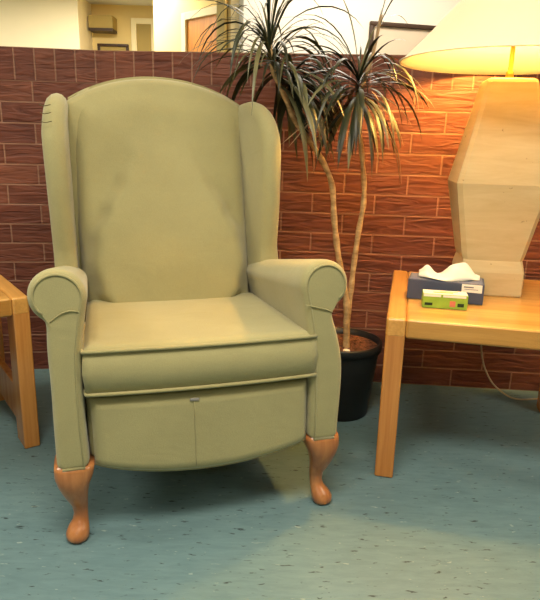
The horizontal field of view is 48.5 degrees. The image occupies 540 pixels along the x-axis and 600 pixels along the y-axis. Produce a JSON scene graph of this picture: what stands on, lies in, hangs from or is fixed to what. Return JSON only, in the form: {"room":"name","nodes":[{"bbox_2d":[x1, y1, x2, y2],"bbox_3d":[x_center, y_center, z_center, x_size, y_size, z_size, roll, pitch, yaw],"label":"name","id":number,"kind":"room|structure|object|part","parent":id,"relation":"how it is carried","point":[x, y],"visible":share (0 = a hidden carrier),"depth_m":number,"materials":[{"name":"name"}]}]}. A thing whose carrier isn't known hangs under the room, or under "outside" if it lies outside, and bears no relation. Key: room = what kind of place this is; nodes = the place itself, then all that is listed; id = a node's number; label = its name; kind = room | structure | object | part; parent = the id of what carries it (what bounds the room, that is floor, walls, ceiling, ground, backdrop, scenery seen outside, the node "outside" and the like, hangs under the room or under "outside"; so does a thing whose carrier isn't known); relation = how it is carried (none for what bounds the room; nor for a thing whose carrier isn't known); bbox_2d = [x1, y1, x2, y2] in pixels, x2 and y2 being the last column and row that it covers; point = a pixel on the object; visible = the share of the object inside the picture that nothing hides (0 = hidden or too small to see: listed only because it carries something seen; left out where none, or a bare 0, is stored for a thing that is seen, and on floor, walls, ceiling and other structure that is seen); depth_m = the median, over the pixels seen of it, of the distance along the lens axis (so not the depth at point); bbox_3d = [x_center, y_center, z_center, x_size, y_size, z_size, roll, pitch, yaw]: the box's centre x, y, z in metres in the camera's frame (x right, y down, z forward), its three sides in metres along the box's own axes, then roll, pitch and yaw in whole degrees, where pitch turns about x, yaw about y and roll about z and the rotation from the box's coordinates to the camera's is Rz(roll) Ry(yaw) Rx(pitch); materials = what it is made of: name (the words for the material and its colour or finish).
{"room":"care facility","nodes":[
{"label":"care facility","id":0,"kind":"room"},
{"bbox_2d":[0,0,73,48],"bbox_3d":[-4.045,-2.166,6.747,3.800,2.400,0.100,2,15,0],"label":"wall","id":1,"kind":"structure","parent":0,"point":[23,23],"depth_m":6.47,"materials":[{"name":"beige paint"}]},
{"bbox_2d":[72,0,92,49],"bbox_3d":[-2.114,-2.167,6.941,0.060,2.400,0.500,2,15,0],"label":"wall","id":2,"kind":"structure","parent":0,"point":[83,40],"depth_m":6.58,"materials":[{"name":"beige paint"}]},
{"bbox_2d":[86,0,152,5],"bbox_3d":[0.053,-2.032,1.787,12.000,0.100,13.500,2,15,0],"label":"ceiling","id":3,"kind":"structure","parent":0,"point":[106,2],"depth_m":6.74,"materials":[{"name":"beige paint"}]},
{"bbox_2d":[91,4,152,50],"bbox_3d":[-1.542,-2.229,7.231,1.200,2.400,0.100,2,15,0],"label":"wall","id":4,"kind":"structure","parent":0,"point":[123,14],"depth_m":6.91,"materials":[{"name":"yellow paint"}]},
{"bbox_2d":[88,15,116,33],"bbox_3d":[-1.904,-3.136,6.830,0.270,0.160,0.208,2,15,0],"label":"wall shelf","id":5,"kind":"object","parent":4,"relation":"attached to","point":[100,24],"visible":1,"depth_m":6.75,"materials":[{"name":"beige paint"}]},
{"bbox_2d":[97,43,128,50],"bbox_3d":[-1.829,-2.717,7.034,0.360,0.530,0.028,2,15,0],"label":"framed picture","id":6,"kind":"object","parent":4,"relation":"attached to","point":[100,46],"visible":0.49,"depth_m":6.97,"materials":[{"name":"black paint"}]},
{"bbox_2d":[131,18,153,50],"bbox_3d":[-1.479,-2.142,7.181,0.290,2.260,0.040,2,15,0],"label":"door","id":7,"kind":"structure","parent":4,"relation":"in","point":[142,29],"depth_m":6.93,"materials":[{"name":"beige paint"}]},
{"bbox_2d":[153,0,227,51],"bbox_3d":[-0.931,-1.921,6.135,0.545,2.400,2.381,-4,16,-18],"label":"wall","id":8,"kind":"structure","parent":0,"point":[166,13],"depth_m":5.45,"materials":[{"name":"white paint"}]},
{"bbox_2d":[181,6,226,51],"bbox_3d":[-0.589,-1.489,5.322,0.040,2.000,0.580,-13,20,-43],"label":"door","id":9,"kind":"structure","parent":8,"relation":"in","point":[191,31],"depth_m":5.14,"materials":[{"name":"beige orange-brown wood"}]},
{"bbox_2d":[228,0,230,51],"bbox_3d":[-0.303,-1.534,4.740,0.066,2.400,0.952,1,15,-3],"label":"wall","id":10,"kind":"structure","parent":0,"point":[229,1],"depth_m":4.15,"materials":[{"name":"yellow paint"}]},
{"bbox_2d":[217,0,224,51],"bbox_3d":[-0.395,-1.548,4.786,0.060,2.400,0.060,2,15,0],"label":"trim","id":11,"kind":"structure","parent":10,"relation":"attached to","point":[220,7],"depth_m":4.60,"materials":[{"name":"beige paint"}]},
{"bbox_2d":[0,369,539,599],"bbox_3d":[-0.010,0.383,2.430,12.000,0.100,13.500,2,15,0],"label":"floor","id":12,"kind":"structure","parent":0,"point":[457,517],"depth_m":1.54,"materials":[{"name":"teal carpet"}]},
{"bbox_2d":[0,274,39,448],"bbox_3d":[-1.103,0.206,1.848,0.600,0.486,0.502,-9,18,-35],"label":"end table","id":13,"kind":"object","parent":12,"relation":"on","point":[17,385],"visible":0.99,"depth_m":1.82,"materials":[{"name":"brown wood"}]},
{"bbox_3d":[-0.999,0.145,2.171,0.047,0.442,0.090,-9,18,-35],"label":"leg","id":14,"kind":"part","parent":13,"relation":"part of","materials":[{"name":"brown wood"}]},
{"bbox_3d":[-0.874,-0.038,1.950,0.048,0.056,0.502,-9,18,-35],"label":"rail","id":15,"kind":"part","parent":13,"relation":"part of","materials":[{"name":"brown wood"}]},
{"bbox_3d":[-0.760,0.237,1.851,0.047,0.442,0.090,-9,18,-35],"label":"leg","id":16,"kind":"part","parent":13,"relation":"part of","materials":[{"name":"brown wood"}]},
{"bbox_2d":[27,77,346,543],"bbox_3d":[-0.263,-0.066,1.710,0.736,1.124,0.786,-3,16,-16],"label":"armchair","id":17,"kind":"object","parent":12,"relation":"on","point":[179,337],"visible":1,"depth_m":1.59,"materials":[{"name":"green fabric"}]},
{"bbox_3d":[-0.543,0.083,1.600,0.124,0.467,0.627,-3,16,-16],"label":"arm","id":18,"kind":"part","parent":17,"relation":"part of","materials":[{"name":"green fabric"}]},
{"bbox_3d":[-0.463,0.476,1.439,0.092,0.207,0.096,-3,16,-16],"label":"leg","id":19,"kind":"part","parent":17,"relation":"part of","materials":[{"name":"orange wood"}]},
{"bbox_3d":[-0.259,0.196,1.766,0.540,0.180,0.630,-3,16,-16],"label":"seat","id":20,"kind":"part","parent":17,"relation":"part of","materials":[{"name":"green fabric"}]},
{"bbox_2d":[68,77,248,305],"bbox_3d":[-0.323,-0.327,1.848,0.541,0.694,0.265,-3,16,-16],"label":"chair back","id":21,"kind":"object","parent":17,"relation":"on","point":[158,167],"depth_m":1.79,"materials":[{"name":"green fabric"}]},
{"bbox_3d":[-0.161,0.308,1.468,0.529,0.205,0.063,-3,16,-16],"label":"footrest panel","id":22,"kind":"part","parent":17,"relation":"part of","materials":[{"name":"green fabric"}]},
{"bbox_2d":[82,293,317,393],"bbox_3d":[-0.225,0.082,1.645,0.554,0.120,0.568,-3,16,-16],"label":"seat cushion","id":23,"kind":"object","parent":17,"relation":"on","point":[133,343],"depth_m":1.43,"materials":[{"name":"green fabric"}]},
{"bbox_3d":[0.041,0.053,1.772,0.124,0.467,0.627,-3,16,-16],"label":"arm","id":24,"kind":"part","parent":17,"relation":"part of","materials":[{"name":"green fabric"}]},
{"bbox_3d":[0.127,0.445,1.613,0.093,0.207,0.096,-3,16,-16],"label":"leg","id":25,"kind":"part","parent":17,"relation":"part of","materials":[{"name":"orange wood"}]},
{"bbox_2d":[187,0,432,421],"bbox_3d":[0.098,-0.366,1.982,0.822,1.583,0.551,2,15,0],"label":"dracaena","id":26,"kind":"object","parent":12,"relation":"on","point":[358,365],"visible":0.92,"depth_m":1.88,"materials":[{"name":"green plant"}]},
{"bbox_2d":[374,270,539,477],"bbox_3d":[0.687,0.227,1.946,0.620,0.486,0.662,5,15,12],"label":"end table","id":27,"kind":"object","parent":12,"relation":"on","point":[510,322],"visible":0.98,"depth_m":1.67,"materials":[{"name":"brown wood"}]},
{"bbox_3d":[0.344,0.298,1.729,0.053,0.442,0.062,5,15,12],"label":"leg","id":28,"kind":"part","parent":27,"relation":"part of","materials":[{"name":"brown wood"}]},
{"bbox_3d":[0.417,-0.004,1.950,0.054,0.056,0.662,5,15,12],"label":"rail","id":29,"kind":"part","parent":27,"relation":"part of","materials":[{"name":"brown wood"}]},
{"bbox_2d":[421,289,467,309],"bbox_3d":[0.510,-0.001,1.757,0.126,0.043,0.051,4,15,10],"label":"carton","id":30,"kind":"object","parent":27,"relation":"on","point":[442,299],"visible":1,"depth_m":1.74,"materials":[{"name":"green cardboard"}]},
{"bbox_3d":[0.511,-0.021,1.752,0.124,0.001,0.048,4,15,10],"label":"lid panel","id":31,"kind":"part","parent":30,"relation":"part of","materials":[{"name":"white cardboard"}]},
{"bbox_2d":[407,262,484,304],"bbox_3d":[0.542,-0.061,1.847,0.222,0.115,0.099,6,16,16],"label":"tissue box","id":32,"kind":"object","parent":27,"relation":"on","point":[460,277],"visible":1,"depth_m":1.81,"materials":[{"name":"blue cardboard"}]},
{"bbox_3d":[0.542,-0.066,1.846,0.210,0.001,0.088,6,16,16],"label":"panel","id":33,"kind":"part","parent":32,"relation":"part of","materials":[{"name":"blue cardboard"}]},
{"bbox_2d":[399,0,539,399],"bbox_3d":[0.713,-0.270,1.920,0.662,1.456,0.662,3,15,7],"label":"table lamp","id":34,"kind":"object","parent":27,"relation":"on","point":[494,177],"visible":0.91,"depth_m":1.80,"materials":[{"name":"cream travertine"},{"name":"ivory fabric"},{"name":"brass"}]},
{"bbox_3d":[0.728,-0.833,1.771,0.658,0.247,0.658,3,15,7],"label":"lamp shade","id":35,"kind":"part","parent":34,"relation":"part of","materials":[{"name":"beige fabric"}]},
{"bbox_3d":[0.865,0.141,2.248,0.344,0.501,0.128,-5,16,-22],"label":"power cord","id":36,"kind":"part","parent":34,"relation":"part of","materials":[{"name":"beige plastic"}]},
{"bbox_3d":[1.029,0.198,2.175,0.053,0.442,0.062,5,15,12],"label":"leg","id":37,"kind":"part","parent":27,"relation":"part of","materials":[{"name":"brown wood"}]},
{"bbox_2d":[0,79,539,390],"bbox_3d":[0.005,-0.206,2.243,9.200,1.136,0.729,2,15,0],"label":"brick wall","id":38,"kind":"structure","parent":0,"point":[407,226],"depth_m":2.29,"materials":[{"name":"brown brick"}]},
{"bbox_2d":[0,46,539,89],"bbox_3d":[0.021,-0.810,2.082,9.200,0.114,0.733,2,15,0],"label":"trim","id":39,"kind":"structure","parent":38,"relation":"on","point":[16,63],"depth_m":2.20,"materials":[{"name":"brown wood"}]},
{"bbox_2d":[239,0,460,53],"bbox_3d":[2.932,-1.430,4.669,6.439,2.400,0.155,-2,15,-13],"label":"wall","id":40,"kind":"structure","parent":0,"point":[422,12],"depth_m":3.88,"materials":[{"name":"beige paint"}]},
{"bbox_2d":[230,0,238,51],"bbox_3d":[-0.235,-1.338,4.013,0.060,2.400,0.060,2,15,0],"label":"trim","id":41,"kind":"structure","parent":40,"relation":"attached to","point":[233,25],"depth_m":3.86,"materials":[{"name":"beige paint"}]},
{"bbox_2d":[368,21,435,54],"bbox_3d":[0.996,-1.627,4.035,0.720,0.410,0.028,-2,15,-14],"label":"framed picture","id":42,"kind":"object","parent":40,"relation":"attached to","point":[412,35],"visible":0.27,"depth_m":3.97},
{"bbox_2d":[335,327,381,421],"bbox_3d":[0.255,0.269,2.160,0.276,0.272,0.276,2,15,0],"label":"pot","id":43,"kind":"object","parent":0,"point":[358,365],"depth_m":2.07,"materials":[{"name":"black plastic"}]}
]}

